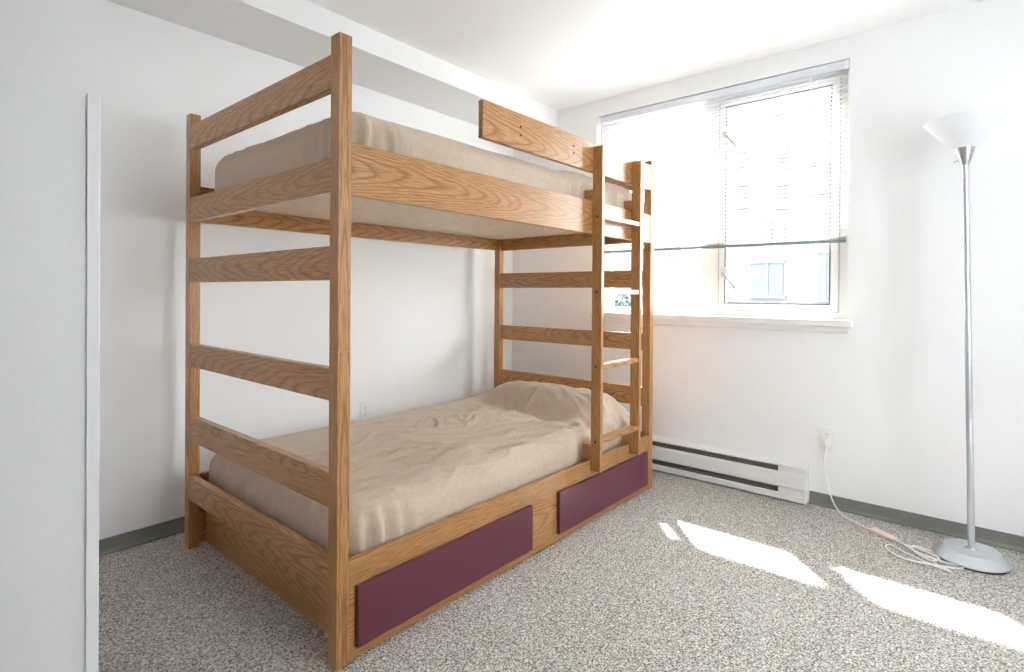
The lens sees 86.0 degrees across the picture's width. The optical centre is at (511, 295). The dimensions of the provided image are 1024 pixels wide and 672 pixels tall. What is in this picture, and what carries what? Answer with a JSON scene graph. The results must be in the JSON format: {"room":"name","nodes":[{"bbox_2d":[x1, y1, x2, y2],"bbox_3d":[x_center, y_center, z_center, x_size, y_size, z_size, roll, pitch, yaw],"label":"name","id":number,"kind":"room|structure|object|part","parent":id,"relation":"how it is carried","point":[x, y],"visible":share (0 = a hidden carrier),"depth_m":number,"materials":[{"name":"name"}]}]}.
{"room":"bedroom","nodes":[
{"label":"bedroom","id":0,"kind":"room"},
{"bbox_2d":[0,0,96,671],"bbox_3d":[-2.078,-0.133,0.847,1.660,2.505,1.983,1,0,41],"label":"wall","id":1,"kind":"structure","parent":0,"point":[48,48],"depth_m":1.00,"materials":[{"name":"white paint"}]},
{"bbox_2d":[85,93,99,671],"bbox_3d":[-0.814,0.337,1.062,0.020,1.443,0.020,1,0,41],"label":"trim","id":2,"kind":"structure","parent":1,"relation":"attached to","point":[93,101],"depth_m":1.05,"materials":[{"name":"plastic"}]},
{"bbox_2d":[97,0,512,539],"bbox_3d":[-1.029,-0.139,3.271,0.100,2.505,3.060,1,0,41],"label":"wall","id":3,"kind":"structure","parent":0,"point":[422,324],"depth_m":2.69,"materials":[{"name":"white paint"}]},
{"bbox_2d":[99,516,184,556],"bbox_3d":[-0.994,1.079,3.239,0.016,0.067,3.059,1,0,41],"label":"baseboard","id":4,"kind":"structure","parent":3,"relation":"attached to","point":[119,542],"depth_m":2.46,"materials":[{"name":"grey plastic"}]},
{"bbox_2d":[107,0,557,127],"bbox_3d":[-0.817,-1.325,3.089,0.435,0.127,3.062,1,0,41],"label":"soffit","id":5,"kind":"object","parent":3,"relation":"attached to","point":[298,32],"depth_m":2.84,"materials":[{"name":"white paint"}]},
{"bbox_2d":[360,401,369,419],"bbox_3d":[-0.897,0.705,3.354,0.008,0.116,0.072,1,0,41],"label":"wall outlet","id":6,"kind":"object","parent":3,"relation":"attached to","point":[364,406],"visible":0.88,"depth_m":3.35,"materials":[{"name":"white plastic"}]},
{"bbox_2d":[98,469,1023,671],"bbox_3d":[0.007,1.184,1.109,4.510,0.100,5.295,1,0,41],"label":"floor","id":7,"kind":"structure","parent":0,"point":[685,574],"depth_m":2.00,"materials":[{"name":"carpet"}]},
{"bbox_2d":[185,32,654,670],"bbox_3d":[-0.303,0.165,2.819,1.240,1.914,2.074,1,0,41],"label":"bunk bed","id":8,"kind":"object","parent":7,"relation":"on","point":[362,600],"visible":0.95,"depth_m":2.12,"materials":[{"name":"brown wood"}]},
{"bbox_3d":[-1.420,0.637,2.438,0.048,0.957,0.044,1,0,41],"label":"post","id":9,"kind":"part","parent":8,"relation":"part of","materials":[{"name":"brown wood"}]},
{"bbox_3d":[-1.413,-0.320,2.433,0.048,0.957,0.044,1,0,41],"label":"post","id":10,"kind":"part","parent":8,"relation":"part of","materials":[{"name":"brown wood"}]},
{"bbox_3d":[-0.771,0.955,3.219,0.023,0.306,1.986,1,0,41],"label":"panel","id":11,"kind":"part","parent":8,"relation":"part of","materials":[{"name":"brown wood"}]},
{"bbox_3d":[-0.980,0.850,2.053,1.127,0.103,0.030,1,0,41],"label":"rail","id":12,"kind":"part","parent":8,"relation":"part of","materials":[{"name":"brown wood"}]},
{"bbox_3d":[-0.978,0.588,2.052,1.127,0.107,0.030,1,0,41],"label":"rail","id":13,"kind":"part","parent":8,"relation":"part of","materials":[{"name":"brown wood"}]},
{"bbox_3d":[-0.975,0.266,2.050,1.127,0.099,0.030,1,0,41],"label":"rail","id":14,"kind":"part","parent":8,"relation":"part of","materials":[{"name":"brown wood"}]},
{"bbox_3d":[-0.970,-0.371,2.046,1.127,0.103,0.030,1,0,41],"label":"rail","id":15,"kind":"part","parent":8,"relation":"part of","materials":[{"name":"brown wood"}]},
{"bbox_3d":[-0.972,-0.105,2.048,1.127,0.104,0.030,1,0,41],"label":"rail","id":16,"kind":"part","parent":8,"relation":"part of","materials":[{"name":"brown wood"}]},
{"bbox_3d":[-0.968,-0.687,2.045,1.127,0.102,0.030,1,0,41],"label":"rail","id":17,"kind":"part","parent":8,"relation":"part of","materials":[{"name":"brown wood"}]},
{"bbox_3d":[-0.933,1.003,2.109,1.171,0.228,0.020,1,0,41],"label":"panel","id":18,"kind":"part","parent":8,"relation":"part of","materials":[{"name":"brown wood"}]},
{"bbox_3d":[-0.528,0.648,1.675,0.048,0.957,0.044,1,0,41],"label":"post","id":19,"kind":"part","parent":8,"relation":"part of","materials":[{"name":"brown wood"}]},
{"bbox_3d":[-0.521,-0.309,1.669,0.048,0.957,0.044,1,0,41],"label":"post","id":20,"kind":"part","parent":8,"relation":"part of","materials":[{"name":"brown wood"}]},
{"bbox_3d":[-0.760,-0.407,3.211,0.024,0.160,1.986,1,0,41],"label":"rail","id":21,"kind":"part","parent":8,"relation":"part of","materials":[{"name":"brown wood"}]},
{"bbox_2d":[209,381,629,557],"bbox_3d":[-0.311,0.712,2.830,1.172,0.320,1.976,1,0,41],"label":"mattress","id":22,"kind":"object","parent":8,"relation":"on","point":[411,470],"visible":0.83,"depth_m":2.36,"materials":[{"name":"beige fabric"}]},
{"bbox_2d":[215,112,631,208],"bbox_3d":[-0.283,-0.533,2.806,1.090,0.242,1.978,1,0,41],"label":"mattress","id":23,"kind":"object","parent":8,"relation":"on","point":[309,144],"visible":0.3,"depth_m":2.06,"materials":[{"name":"beige fabric"}]},
{"bbox_3d":[-0.198,0.987,2.015,0.018,0.189,0.861,1,0,41],"label":"drawer","id":24,"kind":"part","parent":8,"relation":"part of","materials":[{"name":"laminate"}]},
{"bbox_3d":[-0.100,0.638,3.981,0.048,0.957,0.044,1,0,41],"label":"post","id":25,"kind":"part","parent":8,"relation":"part of","materials":[{"name":"brown wood"}]},
{"bbox_3d":[0.138,0.966,2.440,0.023,0.306,1.986,1,0,41],"label":"panel","id":26,"kind":"part","parent":8,"relation":"part of","materials":[{"name":"brown wood"}]},
{"bbox_3d":[-0.092,-0.319,3.975,0.048,0.957,0.044,1,0,41],"label":"post","id":27,"kind":"part","parent":8,"relation":"part of","materials":[{"name":"brown wood"}]},
{"bbox_3d":[0.148,-0.387,2.433,0.024,0.162,1.986,1,0,41],"label":"rail","id":28,"kind":"part","parent":8,"relation":"part of","materials":[{"name":"brown wood"}]},
{"bbox_3d":[0.338,-0.681,2.649,0.024,0.146,1.412,1,0,41],"label":"guard rail","id":29,"kind":"part","parent":8,"relation":"part of","materials":[{"name":"brown wood"}]},
{"bbox_3d":[0.358,-0.370,3.598,1.127,0.103,0.030,1,0,41],"label":"rail","id":30,"kind":"part","parent":8,"relation":"part of","materials":[{"name":"brown wood"}]},
{"bbox_3d":[0.351,0.589,3.603,1.127,0.107,0.030,1,0,41],"label":"rail","id":31,"kind":"part","parent":8,"relation":"part of","materials":[{"name":"brown wood"}]},
{"bbox_3d":[0.353,0.267,3.601,1.127,0.099,0.030,1,0,41],"label":"rail","id":32,"kind":"part","parent":8,"relation":"part of","materials":[{"name":"brown wood"}]},
{"bbox_3d":[0.356,-0.103,3.599,1.127,0.104,0.030,1,0,41],"label":"rail","id":33,"kind":"part","parent":8,"relation":"part of","materials":[{"name":"brown wood"}]},
{"bbox_3d":[0.490,0.987,2.819,0.018,0.189,0.862,1,0,41],"label":"drawer","id":34,"kind":"part","parent":8,"relation":"part of","materials":[{"name":"laminate"}]},
{"bbox_2d":[582,145,642,472],"bbox_3d":[0.530,0.066,2.860,0.102,1.597,0.420,1,0,41],"label":"ladder","id":35,"kind":"object","parent":8,"relation":"attached to","point":[630,434],"visible":0.99,"depth_m":2.72,"materials":[{"name":"brown wood"}]},
{"bbox_3d":[0.360,-0.685,3.596,1.127,0.102,0.030,1,0,41],"label":"rail","id":36,"kind":"part","parent":8,"relation":"part of","materials":[{"name":"brown wood"}]},
{"bbox_3d":[0.793,0.649,3.217,0.048,0.957,0.044,1,0,41],"label":"post","id":37,"kind":"part","parent":8,"relation":"part of","materials":[{"name":"brown wood"}]},
{"bbox_3d":[0.800,-0.307,3.212,0.048,0.957,0.044,1,0,41],"label":"post","id":38,"kind":"part","parent":8,"relation":"part of","materials":[{"name":"brown wood"}]},
{"bbox_2d":[823,108,1012,574],"bbox_3d":[1.795,0.184,2.533,0.383,1.912,0.774,0,0,-41],"label":"floor lamp","id":39,"kind":"object","parent":7,"relation":"on","point":[962,132],"visible":1,"depth_m":2.37,"materials":[{"name":"silver metal"}]},
{"bbox_3d":[1.709,0.976,2.791,0.017,0.324,0.315,0,0,-13],"label":"cord","id":40,"kind":"part","parent":39,"relation":"part of","materials":[{"name":"white plastic"}]},
{"bbox_2d":[869,527,897,540],"bbox_3d":[1.758,1.128,2.597,0.046,0.020,0.108,0,0,-24],"label":"switch","id":41,"kind":"object","parent":39,"relation":"attached to","point":[876,531],"depth_m":2.59,"materials":[{"name":"beige plastic"}]},
{"bbox_3d":[1.786,1.131,2.391,0.194,0.017,0.277,0,0,-34],"label":"cord","id":42,"kind":"part","parent":39,"relation":"part of","materials":[{"name":"white plastic"}]},
{"bbox_3d":[1.976,-0.702,2.395,0.292,0.130,0.292,-1,-1,41],"label":"lamp shade","id":43,"kind":"part","parent":39,"relation":"part of","materials":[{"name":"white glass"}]},
{"bbox_2d":[306,0,984,109],"bbox_3d":[0.026,-1.421,1.094,4.510,0.100,5.295,1,0,41],"label":"ceiling","id":44,"kind":"structure","parent":0,"point":[556,54],"depth_m":2.86,"materials":[{"name":"white paint"}]},
{"bbox_2d":[512,0,1023,536],"bbox_3d":[1.690,-0.117,3.056,4.510,2.505,0.150,1,0,41],"label":"wall","id":45,"kind":"structure","parent":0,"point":[891,388],"depth_m":2.75,"materials":[{"name":"white paint"}]},
{"bbox_2d":[589,70,852,332],"bbox_3d":[1.212,-0.534,3.425,1.600,1.448,0.172,1,0,41],"label":"window","id":46,"kind":"structure","parent":45,"relation":"attached to","point":[715,311],"depth_m":3.30,"materials":[{"name":"white plastic"}]},
{"bbox_3d":[1.187,0.156,3.406,1.600,0.068,0.112,1,0,41],"label":"sill","id":47,"kind":"part","parent":46,"relation":"part of","materials":[{"name":"white paint"}]},
{"bbox_3d":[1.317,-0.086,3.326,0.027,0.119,0.112,0,0,-43],"label":"lever","id":48,"kind":"part","parent":46,"relation":"part of","materials":[{"name":"grey metal"}]},
{"bbox_3d":[1.323,-0.938,3.322,0.027,0.119,0.112,0,0,-43],"label":"lever","id":49,"kind":"part","parent":46,"relation":"part of","materials":[{"name":"grey metal"}]},
{"bbox_3d":[1.542,-0.551,3.202,0.644,1.274,0.054,1,0,41],"label":"casement sash","id":50,"kind":"part","parent":46,"relation":"part of","materials":[{"name":"white plastic"}]},
{"bbox_2d":[598,59,849,253],"bbox_3d":[1.198,-0.772,3.405,1.538,0.962,0.053,1,0,41],"label":"blind","id":51,"kind":"object","parent":45,"relation":"attached to","point":[841,66],"visible":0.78,"depth_m":3.25,"materials":[{"name":"white plastic"}]},
{"bbox_3d":[1.195,-0.750,3.398,0.002,0.900,0.001,1,0,32],"label":"ladder cord","id":52,"kind":"part","parent":51,"relation":"part of","materials":[{"name":"white fabric"}]},
{"bbox_3d":[1.205,-1.230,3.407,1.532,0.044,0.042,1,0,41],"label":"head rail","id":53,"kind":"part","parent":51,"relation":"part of","materials":[{"name":"white metal"}]},
{"bbox_3d":[1.199,-0.299,3.413,1.520,0.015,0.028,1,0,41],"label":"rail","id":54,"kind":"part","parent":51,"relation":"part of","materials":[{"name":"grey metal"}]},
{"bbox_3d":[1.643,-0.745,3.015,0.002,0.900,0.001,0,0,-40],"label":"ladder cord","id":55,"kind":"part","parent":51,"relation":"part of","materials":[{"name":"white fabric"}]},
{"bbox_2d":[652,434,808,504],"bbox_3d":[1.001,1.017,3.499,1.588,0.208,0.070,1,0,41],"label":"baseboard heater","id":56,"kind":"object","parent":45,"relation":"attached to","point":[784,479],"visible":0.55,"depth_m":3.22,"materials":[{"name":"white metal"}]},
{"bbox_3d":[1.017,1.018,3.523,1.582,0.196,0.012,1,0,41],"label":"plate","id":57,"kind":"part","parent":56,"relation":"part of","materials":[{"name":"white metal"}]},
{"bbox_3d":[0.998,1.102,3.501,1.582,0.036,0.070,1,0,41],"label":"casing","id":58,"kind":"part","parent":56,"relation":"part of","materials":[{"name":"white metal"}]},
{"bbox_3d":[0.982,1.010,3.481,1.582,0.087,0.008,1,0,41],"label":"panel","id":59,"kind":"part","parent":56,"relation":"part of","materials":[{"name":"white metal"}]},
{"bbox_3d":[1.532,1.075,3.013,0.135,0.029,0.002,1,0,41],"label":"filler plate","id":60,"kind":"part","parent":56,"relation":"part of","materials":[{"name":"white metal"}]},
{"bbox_3d":[1.533,0.958,3.012,0.135,0.031,0.002,1,0,41],"label":"filler plate","id":61,"kind":"part","parent":56,"relation":"part of","materials":[{"name":"white metal"}]},
{"bbox_2d":[820,426,834,449],"bbox_3d":[1.693,0.764,2.949,0.072,0.116,0.008,1,0,41],"label":"wall outlet","id":62,"kind":"object","parent":45,"relation":"attached to","point":[828,433],"visible":1,"depth_m":2.94,"materials":[{"name":"white plastic"}]},
{"bbox_2d":[809,491,1023,552],"bbox_3d":[2.445,1.110,2.299,2.156,0.067,0.016,1,0,41],"label":"baseboard","id":63,"kind":"structure","parent":45,"relation":"attached to","point":[937,525],"depth_m":2.69,"materials":[{"name":"grey plastic"}]},
{"label":"outside","id":64,"kind":"structure","parent":0,"visible":0},
{"bbox_3d":[7.591,7.989,55.106,180.000,0.200,86.400,1,0,41],"label":"ground","id":65,"kind":"structure","parent":64,"visible":0},
{"bbox_2d":[614,289,642,306],"bbox_3d":[4.343,3.823,22.543,3.555,8.446,3.728,1,0,41],"label":"tree","id":66,"kind":"object","parent":65,"relation":"on","point":[622,298],"visible":0.04,"depth_m":22.30,"materials":[{"name":"green plant"}]},
{"bbox_2d":[614,197,682,308],"bbox_3d":[16.077,-1.834,71.136,16.157,19.392,9.320,1,0,41],"label":"tower block","id":67,"kind":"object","parent":65,"relation":"on","point":[667,264],"visible":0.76,"depth_m":67.65,"materials":[{"name":"concrete"}]},
{"bbox_2d":[702,93,830,311],"bbox_3d":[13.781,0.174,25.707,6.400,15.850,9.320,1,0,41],"label":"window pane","id":68,"kind":"structure","parent":65,"relation":"on","point":[782,273],"depth_m":22.22,"materials":[{"name":"white concrete"}]}
]}

